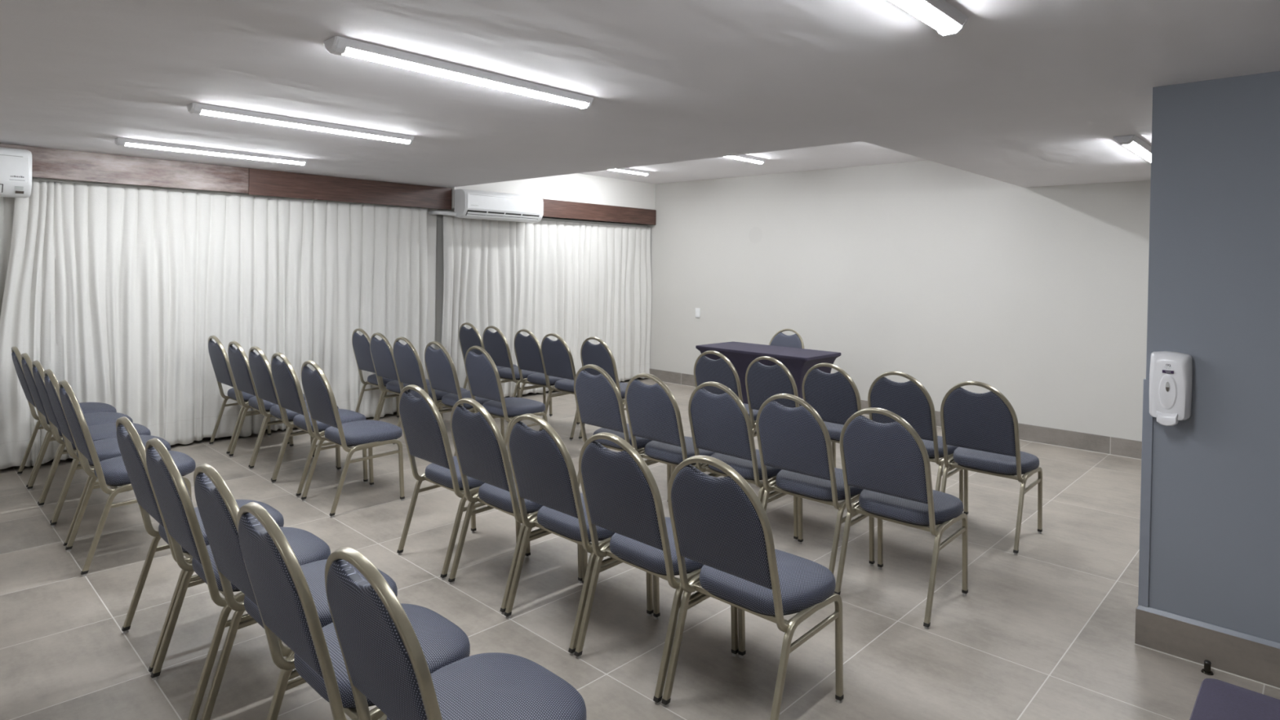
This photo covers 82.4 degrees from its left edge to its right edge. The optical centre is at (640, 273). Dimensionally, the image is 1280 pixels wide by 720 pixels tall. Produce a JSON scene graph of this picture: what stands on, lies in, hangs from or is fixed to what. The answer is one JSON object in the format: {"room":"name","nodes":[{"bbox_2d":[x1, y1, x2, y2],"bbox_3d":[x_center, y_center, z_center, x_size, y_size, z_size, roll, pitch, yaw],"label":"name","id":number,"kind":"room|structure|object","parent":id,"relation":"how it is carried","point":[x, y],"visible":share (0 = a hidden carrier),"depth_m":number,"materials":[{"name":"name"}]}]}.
{"room":"conference room","nodes":[
{"label":"conference room","id":0,"kind":"room"},
{"bbox_2d":[0,196,13,316],"bbox_3d":[-5.795,0.366,3.949,0.118,2.071,3.774,2,1,43],"label":"wall","id":1,"kind":"structure","parent":0,"point":[6,204],"depth_m":5.25,"materials":[{"name":"white paint"}]},
{"bbox_2d":[426,173,655,379],"bbox_3d":[-3.940,0.095,6.088,0.710,2.655,11.210,2,1,43],"label":"wall","id":2,"kind":"structure","parent":0,"point":[577,188],"depth_m":8.51,"materials":[{"name":"beige paint"}]},
{"bbox_2d":[0,146,31,198],"bbox_3d":[-4.607,-0.692,4.723,0.212,0.333,1.025,2,1,43],"label":"air conditioner","id":3,"kind":"object","parent":2,"relation":"attached to","point":[15,164],"visible":1,"depth_m":4.97,"materials":[{"name":"white plastic"}]},
{"bbox_2d":[31,177,428,208],"bbox_3d":[-4.658,-0.691,5.022,0.075,0.030,7.070,2,1,43],"label":"rail","id":4,"kind":"object","parent":2,"relation":"attached to","point":[33,178],"visible":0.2,"depth_m":5.89,"materials":[{"name":"white metal"}]},
{"bbox_2d":[0,179,427,469],"bbox_3d":[-3.391,0.373,6.359,0.110,2.084,3.380,2,1,44],"label":"curtain","id":5,"kind":"object","parent":4,"relation":"hanging from","point":[120,292],"visible":0.82,"depth_m":6.01,"materials":[{"name":"beige fabric"}]},
{"bbox_2d":[4,392,529,469],"bbox_3d":[-3.995,1.377,6.123,0.230,0.090,11.194,2,1,43],"label":"baseboard","id":6,"kind":"structure","parent":2,"relation":"attached to","point":[203,438],"depth_m":5.58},
{"bbox_2d":[248,168,451,209],"bbox_3d":[-2.664,-0.778,6.940,0.022,0.224,1.970,2,1,43],"label":"valance","id":7,"kind":"object","parent":2,"relation":"attached to","point":[261,182],"visible":1,"depth_m":6.82,"materials":[{"name":"red wood"}]},
{"bbox_2d":[454,188,543,222],"bbox_3d":[-1.513,-0.723,7.917,0.212,0.300,1.022,2,1,43],"label":"air conditioner","id":8,"kind":"object","parent":2,"relation":"attached to","point":[468,203],"visible":1,"depth_m":7.78,"materials":[{"name":"white plastic"}]},
{"bbox_2d":[428,210,457,216],"bbox_3d":[-2.071,-0.622,7.604,0.330,0.056,0.097,1,1,16],"label":"pipe","id":9,"kind":"object","parent":8,"relation":"attached to","point":[430,212],"visible":1,"depth_m":7.57,"materials":[{"name":"white plastic"}]},
{"bbox_2d":[465,209,539,218],"bbox_3d":[-1.471,-0.621,7.855,0.041,0.056,0.932,2,1,43],"label":"outlet","id":10,"kind":"object","parent":8,"relation":"attached to","point":[485,214],"depth_m":7.82,"materials":[{"name":"white plastic"}]},
{"bbox_2d":[444,210,647,227],"bbox_3d":[-1.007,-0.638,8.871,0.075,0.030,3.100,2,1,43],"label":"rail","id":11,"kind":"object","parent":2,"relation":"attached to","point":[542,219],"visible":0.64,"depth_m":9.21,"materials":[{"name":"white metal"}]},
{"bbox_2d":[441,214,651,407],"bbox_3d":[-0.982,0.403,8.835,0.112,2.048,3.144,2,1,45],"label":"curtain","id":12,"kind":"object","parent":11,"relation":"hanging from","point":[576,282],"visible":0.7,"depth_m":8.75,"materials":[{"name":"beige fabric"}]},
{"bbox_2d":[542,199,656,225],"bbox_3d":[-0.872,-0.758,8.763,0.022,0.203,3.109,2,1,43],"label":"valance","id":13,"kind":"object","parent":2,"relation":"attached to","point":[552,208],"visible":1,"depth_m":9.10,"materials":[{"name":"red wood"}]},
{"bbox_2d":[0,0,1279,187],"bbox_3d":[-0.515,-1.028,2.844,10.100,0.430,11.410,2,1,43],"label":"ceiling","id":14,"kind":"structure","parent":0,"point":[1028,93],"depth_m":3.01,"materials":[{"name":"white paint"}]},
{"bbox_2d":[0,143,248,193],"bbox_3d":[-5.205,-0.794,4.261,0.022,0.216,5.412,2,1,43],"label":"valance","id":15,"kind":"object","parent":14,"relation":"attached to","point":[46,162],"visible":1,"depth_m":5.62,"materials":[{"name":"red wood"}]},
{"bbox_2d":[114,137,307,165],"bbox_3d":[-3.004,-0.855,5.204,0.104,0.045,1.210,2,1,43],"label":"ceiling light","id":16,"kind":"object","parent":14,"relation":"attached to","point":[119,141],"visible":1,"depth_m":5.12,"materials":[{"name":"white plastic"}]},
{"bbox_2d":[186,102,414,144],"bbox_3d":[-1.849,-0.825,4.108,0.104,0.045,1.210,2,1,43],"label":"ceiling light","id":17,"kind":"object","parent":14,"relation":"attached to","point":[197,108],"visible":1,"depth_m":4.00,"materials":[{"name":"white plastic"}]},
{"bbox_2d":[324,35,593,109],"bbox_3d":[-0.671,-0.794,2.991,0.104,0.045,1.210,2,1,43],"label":"ceiling light","id":18,"kind":"object","parent":14,"relation":"attached to","point":[336,45],"visible":1,"depth_m":2.86,"materials":[{"name":"white plastic"}]},
{"bbox_2d":[888,0,968,36],"bbox_3d":[0.550,-0.762,1.833,0.104,0.045,1.210,2,1,43],"label":"ceiling light","id":19,"kind":"object","parent":14,"relation":"attached to","point":[941,15],"visible":1,"depth_m":2.13,"materials":[{"name":"white plastic"}]},
{"bbox_2d":[1113,134,1151,162],"bbox_3d":[3.134,-0.749,4.557,0.104,0.045,1.210,2,1,43],"label":"ceiling light","id":20,"kind":"object","parent":14,"relation":"attached to","point":[1133,143],"visible":0.56,"depth_m":4.25,"materials":[{"name":"white plastic"}]},
{"bbox_2d":[1123,142,1151,162],"bbox_3d":[3.143,-0.737,4.566,0.060,0.018,1.147,2,1,43],"label":"diffuser","id":21,"kind":"object","parent":20,"relation":"attached to","point":[1143,149],"depth_m":4.37,"materials":[{"name":"white plastic"}]},
{"bbox_2d":[0,377,1279,719],"bbox_3d":[-0.557,1.562,2.871,10.100,0.100,11.410,2,1,43],"label":"floor","id":22,"kind":"structure","parent":0,"point":[1046,631],"depth_m":3.31,"materials":[{"name":"tile"}]},
{"bbox_2d":[11,346,116,487],"bbox_3d":[-4.076,0.965,5.176,0.450,0.931,0.580,2,1,44],"label":"banquet chair","id":23,"kind":"object","parent":22,"relation":"on","point":[87,407],"visible":0.45,"depth_m":5.14,"materials":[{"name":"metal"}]},
{"bbox_2d":[21,352,133,506],"bbox_3d":[-3.728,0.974,4.846,0.450,0.931,0.580,2,1,43],"label":"banquet chair","id":24,"kind":"object","parent":22,"relation":"on","point":[95,418],"visible":0.51,"depth_m":4.80,"materials":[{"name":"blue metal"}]},
{"bbox_2d":[31,360,151,523],"bbox_3d":[-3.395,0.983,4.530,0.450,0.931,0.580,2,1,43],"label":"banquet chair","id":25,"kind":"object","parent":22,"relation":"on","point":[104,431],"visible":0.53,"depth_m":4.46,"materials":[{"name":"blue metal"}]},
{"bbox_2d":[44,368,170,547],"bbox_3d":[-3.056,0.992,4.201,0.450,0.931,0.580,2,1,44],"label":"banquet chair","id":26,"kind":"object","parent":22,"relation":"on","point":[108,448],"visible":0.56,"depth_m":4.05,"materials":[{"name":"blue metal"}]},
{"bbox_2d":[58,379,195,576],"bbox_3d":[-2.697,1.001,3.854,0.450,0.931,0.580,2,1,44],"label":"banquet chair","id":27,"kind":"object","parent":22,"relation":"on","point":[112,472],"visible":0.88,"depth_m":3.66,"materials":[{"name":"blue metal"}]},
{"bbox_2d":[115,416,284,674],"bbox_3d":[-1.817,1.024,3.032,0.450,0.931,0.580,2,1,44],"label":"banquet chair","id":28,"kind":"object","parent":22,"relation":"on","point":[131,447],"visible":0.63,"depth_m":2.84,"materials":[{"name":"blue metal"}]},
{"bbox_2d":[145,437,330,719],"bbox_3d":[-1.475,1.033,2.701,0.450,0.931,0.580,2,1,44],"label":"banquet chair","id":29,"kind":"object","parent":22,"relation":"on","point":[171,492],"visible":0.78,"depth_m":2.48,"materials":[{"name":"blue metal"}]},
{"bbox_2d":[208,335,289,454],"bbox_3d":[-3.262,0.968,6.093,0.450,0.931,0.580,2,1,43],"label":"banquet chair","id":30,"kind":"object","parent":22,"relation":"on","point":[219,357],"visible":0.7,"depth_m":5.90,"materials":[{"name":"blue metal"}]},
{"bbox_2d":[227,340,312,468],"bbox_3d":[-2.892,0.978,5.728,0.450,0.931,0.580,2,1,43],"label":"banquet chair","id":31,"kind":"object","parent":22,"relation":"on","point":[238,359],"visible":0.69,"depth_m":5.55,"materials":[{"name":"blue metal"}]},
{"bbox_2d":[248,346,338,482],"bbox_3d":[-2.561,0.987,5.407,0.450,0.931,0.580,2,1,44],"label":"banquet chair","id":32,"kind":"object","parent":22,"relation":"on","point":[260,365],"visible":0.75,"depth_m":5.23,"materials":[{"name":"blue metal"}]},
{"bbox_2d":[193,463,397,719],"bbox_3d":[-1.118,1.042,2.397,0.450,0.931,0.580,1,1,43],"label":"banquet chair","id":33,"kind":"object","parent":22,"relation":"on","point":[218,508],"visible":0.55,"depth_m":2.25,"materials":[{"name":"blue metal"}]},
{"bbox_2d":[271,352,368,497],"bbox_3d":[-2.235,0.996,5.083,0.450,0.931,0.580,2,1,44],"label":"banquet chair","id":34,"kind":"object","parent":22,"relation":"on","point":[287,386],"visible":0.8,"depth_m":4.92,"materials":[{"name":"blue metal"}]},
{"bbox_2d":[301,360,404,517],"bbox_3d":[-1.860,1.005,4.721,0.450,0.931,0.580,2,1,44],"label":"banquet chair","id":35,"kind":"object","parent":22,"relation":"on","point":[321,402],"visible":1,"depth_m":4.59,"materials":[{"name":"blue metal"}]},
{"bbox_2d":[236,502,470,719],"bbox_3d":[-0.791,1.051,2.052,0.450,0.931,0.580,2,1,43],"label":"banquet chair","id":36,"kind":"object","parent":22,"relation":"on","point":[286,604],"visible":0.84,"depth_m":1.87,"materials":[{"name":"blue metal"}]},
{"bbox_2d":[351,328,399,420],"bbox_3d":[-2.406,0.973,6.921,0.450,0.931,0.580,2,1,44],"label":"banquet chair","id":37,"kind":"object","parent":22,"relation":"on","point":[361,344],"visible":0.62,"depth_m":6.76,"materials":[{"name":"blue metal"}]},
{"bbox_2d":[369,332,443,426],"bbox_3d":[-2.099,0.982,6.547,0.450,0.931,0.580,2,1,44],"label":"banquet chair","id":38,"kind":"object","parent":22,"relation":"on","point":[381,351],"visible":0.64,"depth_m":6.39,"materials":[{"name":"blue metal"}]},
{"bbox_2d":[392,337,469,444],"bbox_3d":[-1.784,0.991,6.220,0.450,0.931,0.580,1,1,43],"label":"banquet chair","id":39,"kind":"object","parent":22,"relation":"on","point":[407,362],"visible":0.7,"depth_m":6.04,"materials":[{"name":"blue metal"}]},
{"bbox_2d":[324,546,586,719],"bbox_3d":[-0.431,1.060,1.766,0.450,0.931,0.580,2,1,43],"label":"banquet chair","id":40,"kind":"object","parent":22,"relation":"on","point":[386,664],"visible":1,"depth_m":1.64,"materials":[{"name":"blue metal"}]},
{"bbox_2d":[396,384,520,579],"bbox_3d":[-0.963,1.029,3.883,0.450,0.931,0.580,1,1,43],"label":"banquet chair","id":41,"kind":"object","parent":22,"relation":"on","point":[423,426],"visible":0.8,"depth_m":3.70,"materials":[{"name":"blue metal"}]},
{"bbox_2d":[424,341,504,456],"bbox_3d":[-1.432,1.000,5.927,0.450,0.931,0.580,2,1,44],"label":"banquet chair","id":42,"kind":"object","parent":22,"relation":"on","point":[440,366],"visible":0.67,"depth_m":5.76,"materials":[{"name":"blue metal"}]},
{"bbox_2d":[458,322,517,397],"bbox_3d":[-1.615,0.977,7.769,0.450,0.931,0.580,2,1,44],"label":"banquet chair","id":43,"kind":"object","parent":22,"relation":"on","point":[471,337],"visible":0.37,"depth_m":7.58,"materials":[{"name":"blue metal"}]},
{"bbox_2d":[464,346,547,446],"bbox_3d":[-1.043,1.009,5.655,0.450,0.931,0.580,2,1,44],"label":"banquet chair","id":44,"kind":"object","parent":22,"relation":"on","point":[483,379],"visible":0.78,"depth_m":5.50,"materials":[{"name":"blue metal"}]},
{"bbox_2d":[482,325,546,422],"bbox_3d":[-1.288,0.986,7.418,0.450,0.931,0.580,2,1,44],"label":"banquet chair","id":45,"kind":"object","parent":22,"relation":"on","point":[495,344],"visible":0.64,"depth_m":7.24,"materials":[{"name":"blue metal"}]},
{"bbox_2d":[448,397,582,614],"bbox_3d":[-0.602,1.038,3.541,0.450,0.931,0.580,2,1,44],"label":"banquet chair","id":46,"kind":"object","parent":22,"relation":"on","point":[479,445],"visible":0.84,"depth_m":3.36,"materials":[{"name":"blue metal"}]},
{"bbox_2d":[514,328,564,417],"bbox_3d":[-0.919,0.995,7.108,0.450,0.931,0.580,2,1,44],"label":"banquet chair","id":47,"kind":"object","parent":22,"relation":"on","point":[527,349],"visible":0.65,"depth_m":6.95,"materials":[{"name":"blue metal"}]},
{"bbox_2d":[539,333,579,440],"bbox_3d":[-0.609,1.004,6.745,0.450,0.931,0.580,2,1,44],"label":"banquet chair","id":48,"kind":"object","parent":22,"relation":"on","point":[557,357],"visible":0.75,"depth_m":6.58,"materials":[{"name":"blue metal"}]},
{"bbox_2d":[504,413,653,655],"bbox_3d":[-0.270,1.047,3.212,0.450,0.931,0.580,1,1,43],"label":"banquet chair","id":49,"kind":"object","parent":22,"relation":"on","point":[544,471],"visible":0.88,"depth_m":3.04,"materials":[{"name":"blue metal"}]},
{"bbox_2d":[578,336,627,439],"bbox_3d":[-0.224,1.013,6.491,0.450,0.931,0.580,2,1,43],"label":"banquet chair","id":50,"kind":"object","parent":22,"relation":"on","point":[600,354],"visible":0.48,"depth_m":6.27,"materials":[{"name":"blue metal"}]},
{"bbox_2d":[573,364,671,488],"bbox_3d":[-0.122,1.033,4.740,0.450,0.931,0.580,1,1,43],"label":"banquet chair","id":51,"kind":"object","parent":22,"relation":"on","point":[598,400],"visible":0.68,"depth_m":4.56,"materials":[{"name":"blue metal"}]},
{"bbox_2d":[573,432,738,705],"bbox_3d":[0.065,1.056,2.894,0.450,0.931,0.580,2,1,44],"label":"banquet chair","id":52,"kind":"object","parent":22,"relation":"on","point":[621,495],"visible":0.88,"depth_m":2.72,"materials":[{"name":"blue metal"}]},
{"bbox_2d":[624,373,724,476],"bbox_3d":[0.212,1.042,4.409,0.450,0.931,0.580,2,1,43],"label":"banquet chair","id":53,"kind":"object","parent":22,"relation":"on","point":[653,412],"visible":0.71,"depth_m":4.24,"materials":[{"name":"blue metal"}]},
{"bbox_2d":[693,350,759,466],"bbox_3d":[0.709,1.038,5.592,0.450,0.931,0.580,2,1,44],"label":"banquet chair","id":54,"kind":"object","parent":22,"relation":"on","point":[722,371],"visible":0.33,"depth_m":5.39,"materials":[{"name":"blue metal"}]},
{"bbox_2d":[688,381,798,541],"bbox_3d":[0.574,1.051,4.134,0.450,0.931,0.580,2,1,44],"label":"banquet chair","id":55,"kind":"object","parent":22,"relation":"on","point":[721,424],"visible":0.8,"depth_m":3.96,"materials":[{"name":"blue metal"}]},
{"bbox_2d":[661,455,843,719],"bbox_3d":[0.401,1.065,2.589,0.450,0.931,0.580,1,1,43],"label":"banquet chair","id":56,"kind":"object","parent":22,"relation":"on","point":[721,524],"visible":1,"depth_m":2.44,"materials":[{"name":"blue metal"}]},
{"bbox_2d":[695,341,840,406],"bbox_3d":[1.216,1.116,7.132,1.270,0.758,0.640,2,1,43],"label":"covered table","id":57,"kind":"object","parent":22,"relation":"on","point":[797,361],"visible":0.34,"depth_m":6.92,"materials":[{"name":"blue fabric"}]},
{"bbox_2d":[745,355,824,436],"bbox_3d":[1.058,1.046,5.301,0.450,0.931,0.580,2,1,43],"label":"banquet chair","id":58,"kind":"object","parent":22,"relation":"on","point":[762,382],"visible":0.44,"depth_m":5.11,"materials":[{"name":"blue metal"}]},
{"bbox_2d":[768,328,804,348],"bbox_3d":[1.311,1.030,7.259,0.450,0.931,0.580,2,1,43],"label":"banquet chair","id":59,"kind":"object","parent":22,"relation":"on","point":[795,340],"visible":0.25,"depth_m":7.41,"materials":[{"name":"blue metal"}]},
{"bbox_2d":[755,393,875,573],"bbox_3d":[0.899,1.060,3.798,0.450,0.931,0.580,1,1,43],"label":"banquet chair","id":60,"kind":"object","parent":22,"relation":"on","point":[795,441],"visible":0.85,"depth_m":3.63,"materials":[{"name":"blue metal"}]},
{"bbox_2d":[801,362,862,500],"bbox_3d":[1.401,1.055,4.991,0.450,0.931,0.580,2,1,44],"label":"banquet chair","id":61,"kind":"object","parent":22,"relation":"on","point":[835,397],"visible":0.4,"depth_m":4.81,"materials":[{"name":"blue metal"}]},
{"bbox_2d":[834,407,968,629],"bbox_3d":[1.240,1.069,3.468,0.450,0.931,0.580,1,1,43],"label":"banquet chair","id":62,"kind":"object","parent":22,"relation":"on","point":[890,461],"visible":0.99,"depth_m":3.31,"materials":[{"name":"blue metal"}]},
{"bbox_2d":[867,371,964,511],"bbox_3d":[1.741,1.064,4.654,0.450,0.931,0.580,2,1,44],"label":"banquet chair","id":63,"kind":"object","parent":22,"relation":"on","point":[910,400],"visible":0.59,"depth_m":4.44,"materials":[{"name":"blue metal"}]},
{"bbox_2d":[936,381,1042,555],"bbox_3d":[2.059,1.073,4.311,0.450,0.931,0.580,1,1,43],"label":"banquet chair","id":64,"kind":"object","parent":22,"relation":"on","point":[984,427],"visible":0.98,"depth_m":4.16,"materials":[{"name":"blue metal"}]},
{"bbox_2d":[1200,659,1213,675],"bbox_3d":[2.208,1.534,2.850,0.040,0.045,0.040,2,1,43],"label":"door stop","id":65,"kind":"object","parent":22,"relation":"on","point":[1206,670],"visible":1,"depth_m":2.84,"materials":[{"name":"rubber"}]},
{"bbox_2d":[1189,678,1279,719],"bbox_3d":[1.375,1.186,0.792,1.300,0.757,0.610,2,1,43],"label":"chair","id":66,"kind":"object","parent":22,"relation":"on","point":[1216,700],"visible":1,"depth_m":1.35,"materials":[{"name":"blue fabric"}]},
{"bbox_2d":[577,141,926,183],"bbox_3d":[0.548,-1.224,7.442,5.306,0.100,3.276,2,1,43],"label":"ceiling","id":67,"kind":"structure","parent":0,"point":[858,153],"depth_m":7.80,"materials":[{"name":"white paint"}]},
{"bbox_2d":[609,168,649,175],"bbox_3d":[-0.342,-1.174,8.194,0.104,0.045,1.210,2,1,43],"label":"ceiling light","id":68,"kind":"object","parent":67,"relation":"attached to","point":[621,170],"visible":0.51,"depth_m":8.40,"materials":[{"name":"white plastic"}]},
{"bbox_2d":[724,154,765,164],"bbox_3d":[0.824,-1.143,7.074,0.104,0.045,1.210,2,1,43],"label":"ceiling light","id":69,"kind":"object","parent":67,"relation":"attached to","point":[744,157],"visible":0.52,"depth_m":7.29,"materials":[{"name":"white plastic"}]},
{"bbox_2d":[637,160,1151,441],"bbox_3d":[3.358,0.204,6.959,10.100,2.655,0.100,2,1,43],"label":"wall","id":70,"kind":"structure","parent":0,"point":[944,277],"depth_m":7.33,"materials":[{"name":"white paint"}]},
{"bbox_2d":[695,307,700,317],"bbox_3d":[0.726,0.508,9.376,0.074,0.120,0.013,2,1,43],"label":"light switch","id":71,"kind":"object","parent":70,"relation":"attached to","point":[697,309],"visible":1,"depth_m":9.37,"materials":[{"name":"white plastic"}]},
{"bbox_2d":[639,368,1142,458],"bbox_3d":[3.334,1.457,6.896,9.800,0.150,0.015,2,1,43],"label":"baseboard","id":72,"kind":"structure","parent":70,"relation":"attached to","point":[1073,439],"depth_m":6.49,"materials":[{"name":"tile"}]},
{"bbox_2d":[1146,71,1279,643],"bbox_3d":[3.322,0.421,2.032,3.163,2.325,0.196,2,1,43],"label":"wall partition","id":73,"kind":"structure","parent":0,"point":[1214,286],"depth_m":2.88,"materials":[{"name":"blue paint"}]},
{"bbox_2d":[1137,377,1153,607],"bbox_3d":[2.173,0.916,3.119,0.036,0.945,0.210,2,1,43],"label":"trim","id":74,"kind":"structure","parent":73,"relation":"attached to","point":[1147,420],"depth_m":3.04,"materials":[{"name":"blue paint"}]},
{"bbox_2d":[1149,351,1192,426],"bbox_3d":[2.133,0.464,2.952,0.138,0.292,0.106,2,1,43],"label":"soap dispenser","id":75,"kind":"object","parent":73,"relation":"attached to","point":[1171,373],"visible":1,"depth_m":2.92,"materials":[{"name":"white plastic"}]},
{"bbox_2d":[1134,604,1279,688],"bbox_3d":[3.296,1.508,2.046,3.177,0.150,0.224,2,1,43],"label":"baseboard","id":76,"kind":"structure","parent":73,"relation":"attached to","point":[1259,662],"depth_m":2.89,"materials":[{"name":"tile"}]},
{"bbox_2d":[641,377,1279,688],"bbox_3d":[2.071,1.524,5.567,9.800,0.004,3.652,2,1,43],"label":"trim","id":77,"kind":"structure","parent":76,"relation":"attached to","point":[642,378],"depth_m":2.98,"materials":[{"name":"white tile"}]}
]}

